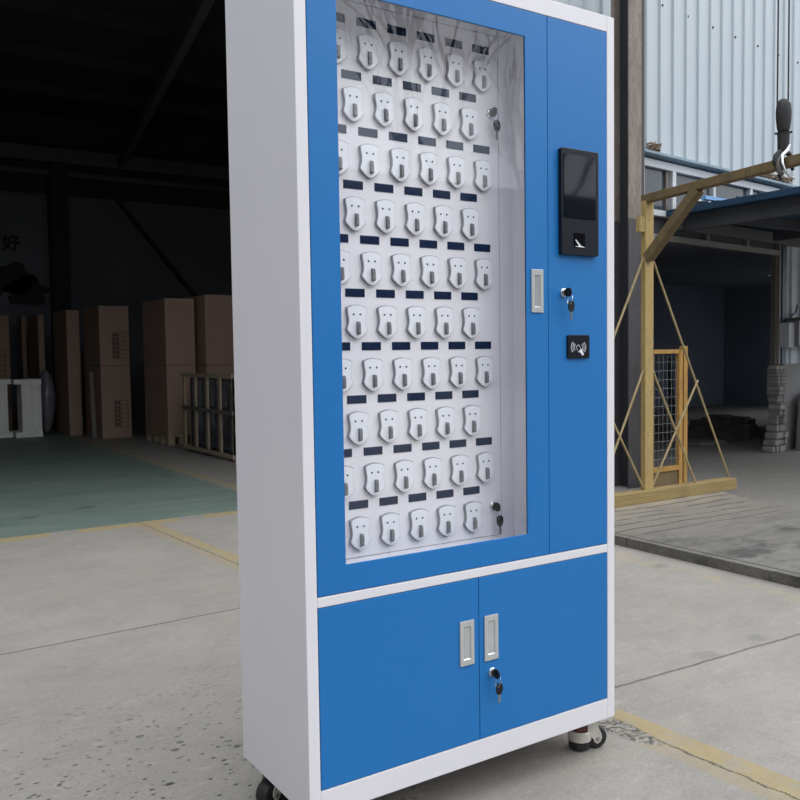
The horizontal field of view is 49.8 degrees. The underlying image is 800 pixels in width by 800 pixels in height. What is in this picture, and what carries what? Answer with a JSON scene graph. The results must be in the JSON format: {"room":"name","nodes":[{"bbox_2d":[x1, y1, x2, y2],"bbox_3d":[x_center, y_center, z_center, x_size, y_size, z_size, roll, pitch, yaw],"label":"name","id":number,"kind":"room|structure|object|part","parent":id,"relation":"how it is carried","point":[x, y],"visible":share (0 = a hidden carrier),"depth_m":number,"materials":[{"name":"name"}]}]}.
{"room":"factory yard","nodes":[
{"label":"factory yard","id":0,"kind":"room"},
{"bbox_2d":[0,0,227,137],"bbox_3d":[-8.322,-4.125,6.513,19.950,0.100,9.220,-3,4,-33],"label":"ceiling","id":1,"kind":"structure","parent":0,"point":[15,26],"depth_m":11.21,"materials":[{"name":"black metal"}]},
{"bbox_2d":[0,0,225,49],"bbox_3d":[-8.656,-3.979,6.122,18.950,0.140,0.080,-3,4,-33],"label":"trim","id":2,"kind":"structure","parent":1,"relation":"attached to","point":[39,7],"depth_m":9.60,"materials":[{"name":"black metal"}]},
{"bbox_2d":[0,40,226,90],"bbox_3d":[-9.477,-4.035,7.376,18.950,0.140,0.080,-3,4,-33],"label":"trim","id":3,"kind":"structure","parent":1,"relation":"attached to","point":[6,47],"depth_m":11.03,"materials":[{"name":"black metal"}]},
{"bbox_2d":[0,77,227,121],"bbox_3d":[-10.297,-4.092,8.631,18.950,0.140,0.080,-3,4,-33],"label":"trim","id":4,"kind":"structure","parent":1,"relation":"attached to","point":[5,83],"depth_m":12.50,"materials":[{"name":"black metal"}]},
{"bbox_2d":[118,0,214,167],"bbox_3d":[-2.630,-3.978,10.073,0.100,0.800,8.575,-2,3,-26],"label":"trim","id":5,"kind":"structure","parent":1,"relation":"attached to","point":[201,8],"depth_m":10.35,"materials":[{"name":"metal"}]},
{"bbox_2d":[0,108,231,426],"bbox_3d":[-10.711,-3.349,10.378,20.100,8.000,0.200,-3,4,-33],"label":"wall","id":6,"kind":"structure","parent":0,"point":[112,263],"depth_m":14.33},
{"bbox_2d":[0,193,50,305],"bbox_3d":[-6.677,-2.291,12.897,2.715,1.700,0.047,-3,4,-33],"label":"banner","id":7,"kind":"object","parent":6,"relation":"attached to","point":[22,276],"visible":1,"depth_m":13.40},
{"bbox_2d":[0,261,50,304],"bbox_3d":[-6.504,-1.791,13.013,2.341,0.664,0.009,-3,4,-33],"label":"print","id":8,"kind":"object","parent":7,"relation":"attached to","point":[21,282],"depth_m":13.42},
{"bbox_2d":[0,142,228,182],"bbox_3d":[-10.714,-3.564,10.091,19.800,0.220,0.240,-3,4,-33],"label":"trim","id":9,"kind":"structure","parent":6,"relation":"attached to","point":[8,151],"depth_m":13.90,"materials":[{"name":"metal"}]},
{"bbox_2d":[0,165,229,193],"bbox_3d":[-10.724,-3.295,10.127,19.800,0.080,0.190,-3,4,-33],"label":"trim","id":10,"kind":"structure","parent":6,"relation":"attached to","point":[3,169],"depth_m":14.07,"materials":[{"name":"metal"}]},
{"bbox_2d":[104,185,231,295],"bbox_3d":[-3.822,-1.613,14.720,2.273,3.869,0.100,-3,4,-33],"label":"rod","id":11,"kind":"object","parent":6,"relation":"attached to","point":[109,190],"visible":0.36,"depth_m":14.42,"materials":[{"name":"black metal"}]},
{"bbox_2d":[0,420,658,538],"bbox_3d":[-8.532,0.955,7.085,19.800,0.300,10.015,-3,4,-33],"label":"floor","id":12,"kind":"structure","parent":0,"point":[54,481],"depth_m":7.36,"materials":[{"name":"paint"}]},
{"bbox_2d":[0,315,12,430],"bbox_3d":[-5.947,-0.361,12.400,0.535,1.680,0.652,-3,4,-33],"label":"cardboard box","id":13,"kind":"object","parent":12,"relation":"on","point":[5,371],"visible":0.67,"depth_m":12.23,"materials":[{"name":"brown cardboard"}]},
{"bbox_2d":[0,379,12,437],"bbox_3d":[-5.572,0.115,11.741,0.465,0.790,0.420,-3,4,-33],"label":"crate","id":14,"kind":"object","parent":12,"relation":"on","point":[4,423],"visible":1,"depth_m":11.64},
{"bbox_3d":[-5.577,-0.247,11.721,0.465,0.065,0.420,-3,4,-33],"label":"rail","id":15,"kind":"part","parent":14,"relation":"part of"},
{"bbox_3d":[-5.566,0.474,11.760,0.465,0.070,0.420,-3,4,-33],"label":"rail","id":16,"kind":"part","parent":14,"relation":"part of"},
{"bbox_2d":[18,316,27,378],"bbox_3d":[-5.707,-0.411,13.064,0.065,1.700,0.300,-3,4,-33],"label":"cardboard box","id":17,"kind":"object","parent":12,"relation":"on","point":[22,342],"visible":0.56,"depth_m":12.93,"materials":[{"name":"brown cardboard"}]},
{"bbox_2d":[11,379,42,437],"bbox_3d":[-5.146,0.105,11.852,0.340,0.785,0.420,-3,4,-33],"label":"crate","id":18,"kind":"object","parent":12,"relation":"on","point":[29,410],"visible":0.97,"depth_m":11.71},
{"bbox_3d":[-5.151,-0.254,11.832,0.340,0.065,0.420,-3,4,-33],"label":"rail","id":19,"kind":"part","parent":18,"relation":"part of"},
{"bbox_3d":[-5.141,0.462,11.871,0.340,0.070,0.420,-3,4,-33],"label":"rail","id":20,"kind":"part","parent":18,"relation":"part of","materials":[{"name":"white wood"}]},
{"bbox_2d":[28,315,45,432],"bbox_3d":[-5.315,-0.383,12.634,0.080,1.680,0.750,-3,4,-33],"label":"cardboard box","id":21,"kind":"object","parent":12,"relation":"on","point":[35,323],"visible":0.56,"depth_m":12.41,"materials":[{"name":"brown cardboard"}]},
{"bbox_2d":[38,370,55,433],"bbox_3d":[-4.980,0.027,12.127,0.256,0.897,0.415,-3,4,-33],"label":"wrapped bundle","id":22,"kind":"object","parent":12,"relation":"on","point":[48,396],"visible":0.77,"depth_m":11.99,"materials":[{"name":"grey plastic"}]},
{"bbox_2d":[46,161,70,424],"bbox_3d":[-5.372,-1.658,13.633,0.250,4.120,0.280,-3,4,-33],"label":"steel column","id":23,"kind":"structure","parent":12,"relation":"on","point":[56,183],"depth_m":13.48,"materials":[{"name":"black metal"}]},
{"bbox_2d":[55,364,82,435],"bbox_3d":[-4.682,-0.016,12.167,0.170,0.980,0.850,-3,4,-33],"label":"cardboard box","id":24,"kind":"object","parent":12,"relation":"on","point":[67,376],"visible":0.97,"depth_m":11.85,"materials":[{"name":"brown cardboard"}]},
{"bbox_2d":[53,310,80,363],"bbox_3d":[-4.694,-0.876,12.120,0.170,0.737,0.850,-3,4,-33],"label":"cardboard box","id":25,"kind":"object","parent":24,"relation":"on","point":[66,333],"visible":1,"depth_m":11.80,"materials":[{"name":"brown cardboard"}]},
{"bbox_2d":[89,372,96,438],"bbox_3d":[-4.074,0.065,11.432,0.056,0.883,0.170,-2,3,-25],"label":"leaning board","id":26,"kind":"object","parent":12,"relation":"on","point":[91,374],"visible":1,"depth_m":11.43,"materials":[{"name":"wood"}]},
{"bbox_2d":[84,365,131,438],"bbox_3d":[-3.975,0.010,11.721,0.385,0.955,0.872,-3,4,-33],"label":"cardboard box","id":27,"kind":"object","parent":12,"relation":"on","point":[112,384],"visible":0.97,"depth_m":11.38,"materials":[{"name":"brown cardboard"}]},
{"bbox_2d":[82,306,129,365],"bbox_3d":[-3.987,-0.860,11.674,0.385,0.782,0.872,-3,4,-33],"label":"cardboard box","id":28,"kind":"object","parent":27,"relation":"on","point":[105,328],"visible":0.99,"depth_m":11.34,"materials":[{"name":"brown cardboard"}]},
{"bbox_2d":[146,431,191,445],"bbox_3d":[-2.863,0.464,10.777,0.360,0.120,0.900,-3,4,-33],"label":"pallet","id":29,"kind":"object","parent":12,"relation":"on","point":[162,439],"visible":0.69,"depth_m":10.53,"materials":[{"name":"brown wood"}]},
{"bbox_2d":[144,365,195,435],"bbox_3d":[-2.870,-0.015,10.751,0.360,0.840,0.900,-3,4,-33],"label":"cardboard box","id":30,"kind":"object","parent":29,"relation":"on","point":[163,383],"visible":0.78,"depth_m":10.41,"materials":[{"name":"brown cardboard"}]},
{"bbox_2d":[142,298,194,364],"bbox_3d":[-2.882,-0.836,10.707,0.360,0.797,0.900,-3,4,-33],"label":"cardboard box","id":31,"kind":"object","parent":30,"relation":"on","point":[168,323],"visible":1,"depth_m":10.37,"materials":[{"name":"brown cardboard"}]},
{"bbox_2d":[181,373,235,462],"bbox_3d":[-1.772,0.144,9.373,0.718,0.880,1.518,-3,4,-33],"label":"wooden crate","id":32,"kind":"object","parent":12,"relation":"on","point":[212,396],"visible":0.56,"depth_m":9.18,"materials":[{"name":"brown wood"}]},
{"bbox_3d":[-2.076,-0.262,9.167,0.018,0.040,1.500,-3,4,-33],"label":"rail","id":33,"kind":"part","parent":32,"relation":"part of","materials":[{"name":"brown wood"}]},
{"bbox_3d":[-2.071,0.108,9.187,0.018,0.040,1.500,-3,4,-33],"label":"rail","id":34,"kind":"part","parent":32,"relation":"part of","materials":[{"name":"wood"}]},
{"bbox_3d":[-2.064,0.547,9.211,0.018,0.040,1.500,-3,4,-33],"label":"rail","id":35,"kind":"part","parent":32,"relation":"part of","materials":[{"name":"brown wood"}]},
{"bbox_2d":[196,365,233,373],"bbox_3d":[-2.363,0.036,10.876,0.500,0.950,0.950,-3,4,-33],"label":"cardboard box","id":36,"kind":"object","parent":12,"relation":"on","point":[211,369],"visible":0.14,"depth_m":10.43,"materials":[{"name":"brown cardboard"}]},
{"bbox_2d":[186,294,233,364],"bbox_3d":[-2.376,-0.864,10.827,0.500,0.847,0.950,-3,4,-33],"label":"cardboard box","id":37,"kind":"object","parent":36,"relation":"on","point":[213,314],"visible":0.57,"depth_m":10.40,"materials":[{"name":"brown cardboard"}]},
{"bbox_2d":[0,448,799,799],"bbox_3d":[6.930,1.609,-9.081,60.000,0.300,33.985,-3,4,-33],"label":"ground","id":38,"kind":"structure","parent":0,"point":[121,675],"depth_m":2.83,"materials":[{"name":"concrete"}]},
{"bbox_2d":[225,0,613,799],"bbox_3d":[0.088,-0.004,2.127,0.931,1.903,0.365,-3,4,-33],"label":"tall cabinet","id":39,"kind":"object","parent":38,"relation":"on","point":[411,361],"visible":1,"depth_m":1.99,"materials":[{"name":"blue metal"}]},
{"bbox_3d":[0.004,0.615,1.910,0.420,0.385,0.020,-3,4,-33],"label":"door","id":40,"kind":"part","parent":39,"relation":"part of","materials":[{"name":"blue metal"}]},
{"bbox_3d":[0.016,-0.265,2.003,0.546,1.231,0.012,-3,4,-33],"label":"key panel","id":41,"kind":"part","parent":39,"relation":"part of","materials":[{"name":"white paint"}]},
{"bbox_3d":[0.085,-0.255,1.924,0.643,1.299,0.020,-3,4,-33],"label":"glass door","id":42,"kind":"part","parent":39,"relation":"part of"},
{"bbox_3d":[0.155,0.562,1.993,0.041,0.104,0.004,-3,4,-33],"label":"handle","id":43,"kind":"part","parent":39,"relation":"part of","materials":[{"name":"silver metal"}]},
{"bbox_2d":[464,626,470,659],"bbox_3d":[0.155,0.562,1.993,0.021,0.077,0.002,-3,4,-33],"label":"handle","id":44,"kind":"object","parent":39,"relation":"on","point":[467,629],"depth_m":1.99,"materials":[{"name":"silver metal"}]},
{"bbox_3d":[0.215,0.560,2.032,0.041,0.108,0.004,-3,4,-33],"label":"handle","id":45,"kind":"part","parent":39,"relation":"part of","materials":[{"name":"silver metal"}]},
{"bbox_2d":[488,620,494,654],"bbox_3d":[0.215,0.560,2.032,0.021,0.080,0.002,-3,4,-33],"label":"handle","id":46,"kind":"object","parent":39,"relation":"on","point":[491,623],"depth_m":2.03,"materials":[{"name":"silver metal"}]},
{"bbox_2d":[491,107,499,139],"bbox_3d":[0.230,-0.672,2.094,0.024,0.080,0.018,0,3,21],"label":"keys","id":47,"kind":"object","parent":39,"relation":"hanging from","point":[496,124],"visible":1,"depth_m":2.09,"materials":[{"name":"metal"}]},
{"bbox_2d":[493,669,502,702],"bbox_3d":[0.229,0.672,2.024,0.024,0.080,0.018,0,3,21],"label":"keys","id":48,"kind":"object","parent":39,"relation":"hanging from","point":[499,687],"visible":1,"depth_m":2.02,"materials":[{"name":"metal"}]},
{"bbox_2d":[494,502,502,533],"bbox_3d":[0.244,0.295,2.147,0.024,0.080,0.018,0,3,21],"label":"keys","id":49,"kind":"object","parent":39,"relation":"hanging from","point":[499,518],"visible":1,"depth_m":2.14,"materials":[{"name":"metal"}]},
{"bbox_3d":[0.330,-0.262,2.070,0.037,0.103,0.004,-3,4,-33],"label":"handle","id":50,"kind":"part","parent":39,"relation":"part of","materials":[{"name":"silver metal"}]},
{"bbox_2d":[535,275,540,306],"bbox_3d":[0.330,-0.262,2.070,0.020,0.076,0.002,-3,4,-33],"label":"handle","id":51,"kind":"object","parent":39,"relation":"on","point":[537,277],"depth_m":2.07,"materials":[{"name":"silver metal"}]},
{"bbox_3d":[0.358,0.597,2.141,0.424,0.385,0.020,-3,4,-33],"label":"door","id":52,"kind":"part","parent":39,"relation":"part of","materials":[{"name":"blue metal"}]},
{"bbox_2d":[565,287,574,319],"bbox_3d":[0.413,-0.235,2.104,0.024,0.080,0.018,0,3,21],"label":"keys","id":53,"kind":"object","parent":39,"relation":"hanging from","point":[568,291],"visible":1,"depth_m":2.10,"materials":[{"name":"metal"}]},
{"bbox_3d":[0.439,-0.272,2.155,0.201,1.299,0.020,-3,4,-33],"label":"control door","id":54,"kind":"part","parent":39,"relation":"part of","materials":[{"name":"blue metal"}]},
{"bbox_2d":[611,0,644,488],"bbox_3d":[1.736,-2.819,6.559,0.184,7.000,0.180,-3,4,-33],"label":"steel column","id":55,"kind":"structure","parent":38,"relation":"on","point":[628,15],"depth_m":6.60,"materials":[{"name":"black metal"}]},
{"bbox_2d":[653,346,687,486],"bbox_3d":[2.016,0.140,6.495,0.405,1.090,0.045,-3,4,-33],"label":"gate","id":56,"kind":"object","parent":38,"relation":"on","point":[672,474],"visible":0.66,"depth_m":6.54,"materials":[{"name":"orange paint"}]},
{"bbox_3d":[1.860,0.163,6.385,0.022,1.060,0.030,-3,4,-33],"label":"gate post","id":57,"kind":"part","parent":56,"relation":"part of","materials":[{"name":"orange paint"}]},
{"bbox_3d":[1.991,0.607,6.491,0.300,0.140,0.010,-3,4,-33],"label":"kick plate","id":58,"kind":"part","parent":56,"relation":"part of","materials":[{"name":"wood"}]},
{"bbox_3d":[2.126,0.150,6.559,0.038,1.060,0.030,-3,4,-33],"label":"gate post","id":59,"kind":"part","parent":56,"relation":"part of","materials":[{"name":"orange paint"}]},
{"bbox_3d":[2.168,0.133,6.594,0.041,1.090,0.045,-3,4,-33],"label":"gate post","id":60,"kind":"part","parent":56,"relation":"part of","materials":[{"name":"orange paint"}]},
{"bbox_2d":[614,491,799,587],"bbox_3d":[2.987,0.808,3.529,1.780,0.050,5.450,-3,4,-33],"label":"platform","id":61,"kind":"object","parent":38,"relation":"on","point":[720,530],"visible":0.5,"depth_m":4.75,"materials":[{"name":"grey concrete"}]},
{"bbox_2d":[614,153,799,507],"bbox_3d":[2.164,-0.304,4.971,1.760,2.038,1.932,-3,4,-33],"label":"stand","id":62,"kind":"object","parent":61,"relation":"on","point":[651,248],"visible":0.81,"depth_m":5.71,"materials":[{"name":"paint"}]},
{"bbox_3d":[1.441,0.251,5.630,0.477,0.726,0.015,-3,4,-35],"label":"tie rod","id":63,"kind":"part","parent":62,"relation":"part of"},
{"bbox_3d":[1.452,0.197,5.635,0.462,0.833,0.015,-3,4,-35],"label":"tie rod","id":64,"kind":"part","parent":62,"relation":"part of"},
{"bbox_3d":[1.272,-0.149,5.509,0.840,1.546,0.015,-3,4,-33],"label":"tie rod","id":65,"kind":"part","parent":62,"relation":"part of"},
{"bbox_3d":[1.648,-0.356,5.745,0.080,1.917,0.040,-3,4,-33],"label":"post","id":66,"kind":"part","parent":62,"relation":"part of","materials":[{"name":"paint"}]},
{"bbox_3d":[1.878,0.176,5.912,0.462,0.833,0.015,-3,4,-32],"label":"tie rod","id":67,"kind":"part","parent":62,"relation":"part of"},
{"bbox_3d":[1.890,0.229,5.922,0.477,0.726,0.015,-3,4,-32],"label":"tie rod","id":68,"kind":"part","parent":62,"relation":"part of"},
{"bbox_3d":[2.041,-0.187,6.010,0.840,1.546,0.015,-3,4,-33],"label":"tie rod","id":69,"kind":"part","parent":62,"relation":"part of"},
{"bbox_2d":[772,0,794,180],"bbox_3d":[2.053,-3.069,4.574,0.116,3.791,0.189,0,3,23],"label":"hook block","id":70,"kind":"object","parent":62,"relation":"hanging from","point":[783,107],"visible":0.98,"depth_m":4.65,"materials":[{"name":"metal"}]},
{"bbox_2d":[795,398,799,450],"bbox_3d":[4.500,0.192,9.228,0.999,0.620,0.060,-3,4,-40],"label":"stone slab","id":71,"kind":"object","parent":38,"relation":"on","point":[797,448],"visible":1,"depth_m":8.94,"materials":[{"name":"grey stone"}]},
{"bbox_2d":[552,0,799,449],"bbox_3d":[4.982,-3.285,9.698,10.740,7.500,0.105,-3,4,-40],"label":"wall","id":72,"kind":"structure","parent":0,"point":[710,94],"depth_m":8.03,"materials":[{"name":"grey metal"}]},
{"bbox_2d":[644,157,779,218],"bbox_3d":[2.955,-1.845,7.996,2.560,0.465,0.081,-3,4,-40],"label":"window","id":73,"kind":"structure","parent":72,"relation":"in","point":[658,175],"depth_m":7.50,"materials":[{"name":"grey glass"}]},
{"bbox_3d":[2.169,-1.791,7.340,0.410,0.350,0.010,-3,4,-40],"label":"pane","id":74,"kind":"part","parent":73,"relation":"part of","materials":[{"name":"grey glass"}]},
{"bbox_3d":[2.287,-1.798,7.440,0.040,0.350,0.050,-3,4,-40],"label":"sash","id":75,"kind":"part","parent":73,"relation":"part of","materials":[{"name":"grey metal"}]},
{"bbox_3d":[2.606,-1.817,7.709,0.595,0.350,0.010,-3,4,-40],"label":"pane","id":76,"kind":"part","parent":73,"relation":"part of","materials":[{"name":"grey glass"}]},
{"bbox_3d":[3.108,-1.847,8.131,0.618,0.350,0.010,-3,4,-40],"label":"pane","id":77,"kind":"part","parent":73,"relation":"part of","materials":[{"name":"grey glass"}]},
{"bbox_2d":[654,217,786,363],"bbox_3d":[2.962,-0.973,8.038,2.545,1.320,0.080,-3,4,-40],"label":"door frame","id":78,"kind":"structure","parent":72,"relation":"in","point":[778,253],"depth_m":8.73,"materials":[{"name":"grey metal"}]},
{"bbox_3d":[2.901,-1.535,7.981,2.390,0.150,0.008,-3,4,-40],"label":"transom pane","id":79,"kind":"part","parent":78,"relation":"part of","materials":[{"name":"black glass"}]},
{"bbox_3d":[3.902,-1.030,8.829,0.085,1.320,0.080,-3,4,-40],"label":"corner post","id":80,"kind":"part","parent":78,"relation":"part of","materials":[{"name":"grey metal"}]},
{"bbox_2d":[644,149,796,188],"bbox_3d":[2.682,-2.104,7.695,3.460,0.078,0.110,-3,4,-40],"label":"trim","id":81,"kind":"structure","parent":72,"relation":"attached to","point":[648,153],"depth_m":7.67,"materials":[{"name":"grey metal"}]},
{"bbox_2d":[646,141,661,151],"bbox_3d":[2.121,-2.116,7.196,0.183,0.074,0.073,-4,4,-41],"label":"dry leaves","id":82,"kind":"object","parent":81,"relation":"on","point":[655,147],"visible":0.98,"depth_m":7.17,"materials":[{"name":"brown plant"}]},
{"bbox_2d":[759,173,792,183],"bbox_3d":[3.704,-2.206,8.525,0.722,0.066,0.085,-3,4,-40],"label":"dry leaves","id":83,"kind":"object","parent":81,"relation":"on","point":[769,176],"visible":0.62,"depth_m":8.53,"materials":[{"name":"brown plant"}]},
{"bbox_2d":[666,186,799,247],"bbox_3d":[4.578,-1.600,7.872,4.380,0.183,2.762,-3,4,-33],"label":"awning","id":84,"kind":"object","parent":72,"relation":"attached to","point":[773,217],"visible":0.83,"depth_m":7.15,"materials":[{"name":"metal"}]},
{"bbox_2d":[696,195,725,203],"bbox_3d":[2.624,-1.691,7.362,0.421,0.060,0.297,-3,4,-33],"label":"plastic sheet","id":85,"kind":"object","parent":84,"relation":"on","point":[705,198],"visible":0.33,"depth_m":7.19,"materials":[{"name":"blue plastic"}]},
{"bbox_2d":[779,322,794,346],"bbox_3d":[3.935,-0.662,8.781,0.120,0.250,0.120,-3,4,-40],"label":"meter box","id":86,"kind":"object","parent":72,"relation":"attached to","point":[786,330],"visible":1,"depth_m":8.74,"materials":[{"name":"grey paint"}]},
{"bbox_2d":[786,304,799,345],"bbox_3d":[4.232,-0.779,8.987,0.620,0.434,0.180,-3,4,-40],"label":"upper cabinet","id":87,"kind":"object","parent":72,"relation":"attached to","point":[796,321],"visible":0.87,"depth_m":8.77,"materials":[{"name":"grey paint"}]},
{"bbox_2d":[653,283,723,409],"bbox_3d":[3.174,-1.161,14.049,8.100,2.840,0.100,-3,4,-40],"label":"wall","id":88,"kind":"structure","parent":0,"point":[698,312],"depth_m":15.89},
{"bbox_2d":[653,243,770,287],"bbox_3d":[4.478,-1.910,12.362,7.990,0.040,4.090,-3,4,-40],"label":"ceiling","id":89,"kind":"structure","parent":88,"relation":"attached to","point":[676,264],"depth_m":12.26,"materials":[{"name":"black"}]},
{"bbox_2d":[655,404,768,459],"bbox_3d":[5.511,-0.257,25.775,24.200,0.300,26.015,-3,4,-33],"label":"ground","id":90,"kind":"structure","parent":0,"point":[760,413],"depth_m":11.07,"materials":[{"name":"concrete"}]},
{"bbox_2d":[666,358,674,427],"bbox_3d":[3.699,-0.098,11.754,0.059,0.956,0.160,-2,3,-22],"label":"post","id":91,"kind":"object","parent":90,"relation":"on","point":[668,362],"visible":0.64,"depth_m":11.74,"materials":[{"name":"metal"}]},
{"bbox_2d":[688,439,725,445],"bbox_3d":[3.455,0.478,9.689,0.450,0.030,0.170,-3,4,-33],"label":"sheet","id":92,"kind":"object","parent":90,"relation":"on","point":[712,441],"visible":1,"depth_m":9.62,"materials":[{"name":"grey"}]},
{"bbox_2d":[687,414,766,439],"bbox_3d":[4.076,0.310,10.610,1.234,0.248,0.926,-3,4,-33],"label":"rubble heap","id":93,"kind":"object","parent":90,"relation":"on","point":[726,427],"visible":0.93,"depth_m":10.41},
{"bbox_2d":[724,285,773,405],"bbox_3d":[7.617,-1.275,14.980,0.100,2.840,4.200,-3,4,-40],"label":"wall","id":94,"kind":"structure","parent":0,"point":[747,310],"depth_m":16.22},
{"bbox_2d":[762,365,788,452],"bbox_3d":[3.866,0.092,8.859,0.310,0.899,0.140,-3,4,-40],"label":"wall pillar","id":95,"kind":"structure","parent":0,"point":[775,436],"depth_m":8.83,"materials":[{"name":"grey stone"}]}
]}

